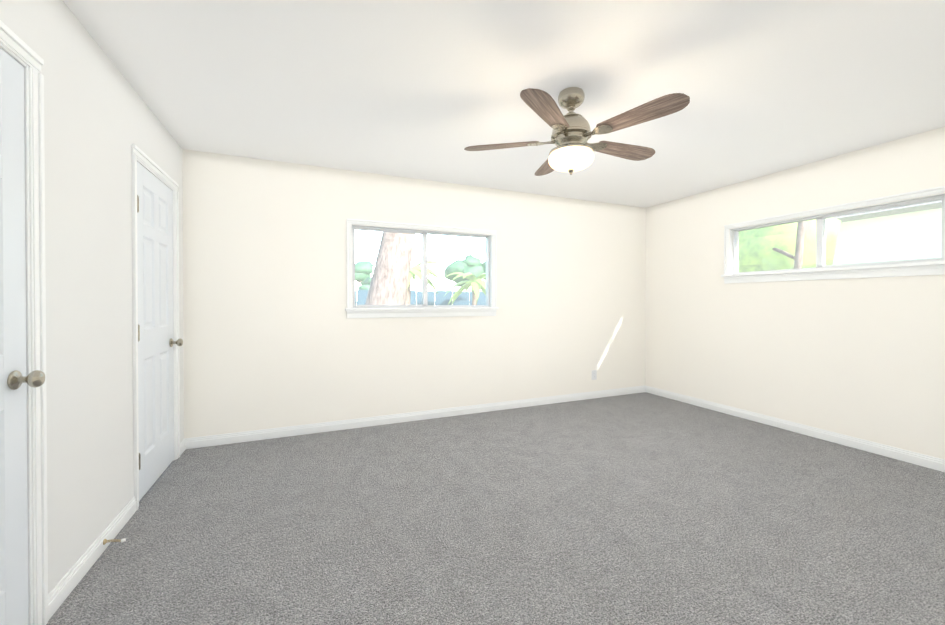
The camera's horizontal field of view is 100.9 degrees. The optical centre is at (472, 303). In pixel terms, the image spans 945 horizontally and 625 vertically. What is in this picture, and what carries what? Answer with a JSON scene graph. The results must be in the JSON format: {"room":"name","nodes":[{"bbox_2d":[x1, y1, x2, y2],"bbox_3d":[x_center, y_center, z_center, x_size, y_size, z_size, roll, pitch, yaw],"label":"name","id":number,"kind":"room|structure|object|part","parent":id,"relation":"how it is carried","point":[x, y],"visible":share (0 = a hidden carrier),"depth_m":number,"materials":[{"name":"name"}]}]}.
{"room":"empty bedroom","nodes":[
{"label":"empty bedroom","id":0,"kind":"room"},
{"bbox_2d":[0,0,183,593],"bbox_3d":[-1.590,-0.019,1.213,0.150,2.440,4.500,0,0,-23],"label":"wall","id":1,"kind":"structure","parent":0,"point":[100,118],"depth_m":1.76,"materials":[{"name":"paint"}]},
{"bbox_2d":[0,48,44,624],"bbox_3d":[-1.447,0.177,1.113,0.110,2.025,0.619,0,0,-23],"label":"door","id":2,"kind":"structure","parent":1,"relation":"in","point":[15,380],"depth_m":1.32,"materials":[{"name":"paint"}]},
{"bbox_3d":[-1.526,0.260,1.341,0.076,0.066,0.066,0,0,-23],"label":"knob","id":3,"kind":"part","parent":2,"relation":"part of","materials":[{"name":"silver metal"}]},
{"bbox_2d":[0,20,47,624],"bbox_3d":[-1.523,0.149,1.080,0.167,2.107,0.759,0,0,-23],"label":"door frame","id":4,"kind":"structure","parent":1,"relation":"attached to","point":[13,45],"depth_m":1.41,"materials":[{"name":"paint"}]},
{"bbox_2d":[103,538,125,544],"bbox_3d":[-1.740,1.153,1.898,0.082,0.032,0.025,0,0,-23],"label":"doorstop","id":5,"kind":"object","parent":1,"relation":"attached to","point":[105,541],"visible":0.98,"depth_m":1.89,"materials":[{"name":"gold metal"}]},
{"bbox_2d":[48,439,185,620],"bbox_3d":[-1.515,1.157,1.254,0.014,0.088,4.200,0,0,-23],"label":"baseboard","id":6,"kind":"structure","parent":1,"relation":"attached to","point":[64,587],"depth_m":1.75,"materials":[{"name":"paint"}]},
{"bbox_2d":[132,144,179,509],"bbox_3d":[-2.176,0.138,2.595,0.167,2.107,0.844,0,0,-23],"label":"door frame","id":7,"kind":"structure","parent":1,"relation":"attached to","point":[141,157],"depth_m":2.41,"materials":[{"name":"paint"}]},
{"bbox_2d":[137,162,182,500],"bbox_3d":[-2.097,0.166,2.623,0.110,2.025,0.716,0,0,-23],"label":"door","id":8,"kind":"structure","parent":1,"relation":"in","point":[156,342],"depth_m":2.58,"materials":[{"name":"paint"}]},
{"bbox_3d":[-1.971,0.173,2.299,0.016,1.620,0.020,0,0,-23],"label":"far door hinge","id":9,"kind":"part","parent":8,"relation":"part of","materials":[{"name":"silver metal"}]},
{"bbox_3d":[-2.195,0.289,2.896,0.076,0.066,0.066,0,0,-23],"label":"knob","id":10,"kind":"part","parent":8,"relation":"part of","materials":[{"name":"silver metal"}]},
{"bbox_2d":[182,149,645,437],"bbox_3d":[-0.058,-0.041,4.241,5.060,2.440,0.150,0,0,-23],"label":"wall","id":11,"kind":"structure","parent":0,"point":[274,336],"depth_m":3.75,"materials":[{"name":"paint"}]},
{"bbox_2d":[184,385,644,448],"bbox_3d":[-0.025,1.136,4.174,5.060,0.088,0.014,0,0,-23],"label":"baseboard","id":12,"kind":"structure","parent":11,"relation":"attached to","point":[224,439],"depth_m":3.82,"materials":[{"name":"paint"}]},
{"bbox_2d":[345,219,498,317],"bbox_3d":[-0.479,-0.332,4.017,1.598,0.935,0.165,0,0,-23],"label":"window","id":13,"kind":"structure","parent":11,"relation":"in","point":[425,261],"depth_m":3.98,"materials":[{"name":"plastic"}]},
{"bbox_2d":[592,370,596,379],"bbox_3d":[1.508,0.885,4.835,0.072,0.116,0.010,0,0,-23],"label":"electrical outlet plate","id":14,"kind":"object","parent":11,"relation":"attached to","point":[594,374],"visible":1,"depth_m":4.83,"materials":[{"name":"plastic"}]},
{"bbox_2d":[46,392,944,624],"bbox_3d":[0.802,1.244,2.252,5.360,0.100,4.500,0,0,-23],"label":"floor","id":15,"kind":"structure","parent":0,"point":[644,508],"depth_m":2.06,"materials":[{"name":"carpet"}]},
{"bbox_2d":[63,0,944,207],"bbox_3d":[0.802,-1.296,2.234,5.360,0.100,4.500,0,0,-23],"label":"ceiling","id":16,"kind":"structure","parent":0,"point":[430,90],"depth_m":2.17,"materials":[{"name":"paint"}]},
{"bbox_2d":[464,87,689,175],"bbox_3d":[0.634,-1.004,2.327,1.188,0.486,1.236,0,0,-23],"label":"ceiling fan","id":17,"kind":"object","parent":16,"relation":"hanging from","point":[573,150],"visible":1,"depth_m":2.20,"materials":[{"name":"brown wood"}]},
{"label":"blade","id":18,"kind":"part","parent":17,"relation":"part of","materials":[{"name":"brown wood"}]},
{"label":"blade","id":19,"kind":"part","parent":17,"relation":"part of","materials":[{"name":"brown wood"}]},
{"bbox_3d":[0.542,-0.969,2.721,0.148,0.006,0.465,-11,1,-5],"label":"blade","id":20,"kind":"part","parent":17,"relation":"part of","materials":[{"name":"brown wood"}]},
{"bbox_3d":[0.582,-0.842,2.306,0.264,0.089,0.264,0,0,-23],"label":"lamp shade","id":21,"kind":"part","parent":17,"relation":"part of","materials":[{"name":"white glass"}]},
{"bbox_3d":[0.965,-0.967,2.471,0.465,0.006,0.148,0,-11,-23],"label":"blade","id":22,"kind":"part","parent":17,"relation":"part of","materials":[{"name":"brown wood"}]},
{"bbox_3d":[0.859,-0.964,1.992,0.148,0.006,0.465,14,-9,-40],"label":"blade","id":23,"kind":"part","parent":17,"relation":"part of","materials":[{"name":"brown wood"}]},
{"bbox_2d":[645,127,944,459],"bbox_3d":[3.195,-0.034,3.273,0.150,2.440,4.500,0,0,-23],"label":"wall","id":24,"kind":"structure","parent":0,"point":[862,358],"depth_m":3.51,"materials":[{"name":"paint"}]},
{"bbox_2d":[645,385,944,471],"bbox_3d":[3.120,1.142,3.249,0.014,0.088,4.200,0,0,-23],"label":"baseboard","id":25,"kind":"structure","parent":24,"relation":"attached to","point":[927,461],"depth_m":3.43,"materials":[{"name":"paint"}]},
{"bbox_2d":[721,186,944,283],"bbox_3d":[3.070,-0.523,3.466,0.165,0.625,1.648,0,0,-23],"label":"window","id":26,"kind":"structure","parent":24,"relation":"in","point":[821,243],"depth_m":3.34,"materials":[{"name":"plastic"}]},
{"label":"outside","id":27,"kind":"structure","parent":0,"visible":0},
{"bbox_3d":[-0.770,1.488,-0.491,120.000,0.050,120.000,0,0,-23],"label":"lawn","id":28,"kind":"structure","parent":27,"visible":0},
{"bbox_2d":[365,232,414,304],"bbox_3d":[-1.149,-3.329,9.930,8.034,9.310,7.160,0,0,-23],"label":"tree","id":29,"kind":"object","parent":28,"relation":"on","point":[388,256],"depth_m":9.15,"materials":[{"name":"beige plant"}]},
{"bbox_2d":[355,290,485,307],"bbox_3d":[-3.816,0.382,15.653,51.180,1.870,0.080,0,0,-23],"label":"fence","id":30,"kind":"object","parent":28,"relation":"on","point":[443,299],"depth_m":16.62,"materials":[{"name":"paint"}]},
{"bbox_2d":[405,260,444,304],"bbox_3d":[-1.980,0.005,12.044,2.298,2.696,2.292,0,0,-23],"label":"palm tree","id":31,"kind":"object","parent":28,"relation":"on","point":[414,273],"depth_m":11.94,"materials":[{"name":"green plant"}]},
{"bbox_2d":[444,272,485,304],"bbox_3d":[0.095,0.062,15.111,2.497,2.539,2.495,0,0,-23],"label":"palm tree","id":32,"kind":"object","parent":28,"relation":"on","point":[478,282],"depth_m":15.00,"materials":[{"name":"green plant"}]},
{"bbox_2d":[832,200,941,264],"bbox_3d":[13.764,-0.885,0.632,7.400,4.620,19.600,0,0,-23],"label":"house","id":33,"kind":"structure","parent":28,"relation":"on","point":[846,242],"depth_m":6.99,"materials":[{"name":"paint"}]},
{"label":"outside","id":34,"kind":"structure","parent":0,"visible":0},
{"bbox_2d":[355,261,374,289],"bbox_3d":[-6.389,-0.843,25.060,2.876,3.903,3.537,0,0,-23],"label":"tree","id":35,"kind":"object","parent":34,"point":[362,277],"depth_m":24.79,"materials":[{"name":"green plant"}]},
{"bbox_2d":[444,254,485,286],"bbox_3d":[-0.253,-1.028,25.733,3.969,4.255,3.688,0,0,-23],"label":"tree","id":36,"kind":"object","parent":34,"point":[466,265],"depth_m":24.22,"materials":[{"name":"green plant"}]},
{"bbox_2d":[739,218,840,271],"bbox_3d":[4.737,-0.996,7.365,3.977,4.466,6.081,0,0,-23],"label":"trees","id":37,"kind":"object","parent":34,"point":[801,248],"depth_m":6.21,"materials":[{"name":"green plant"}]}
]}

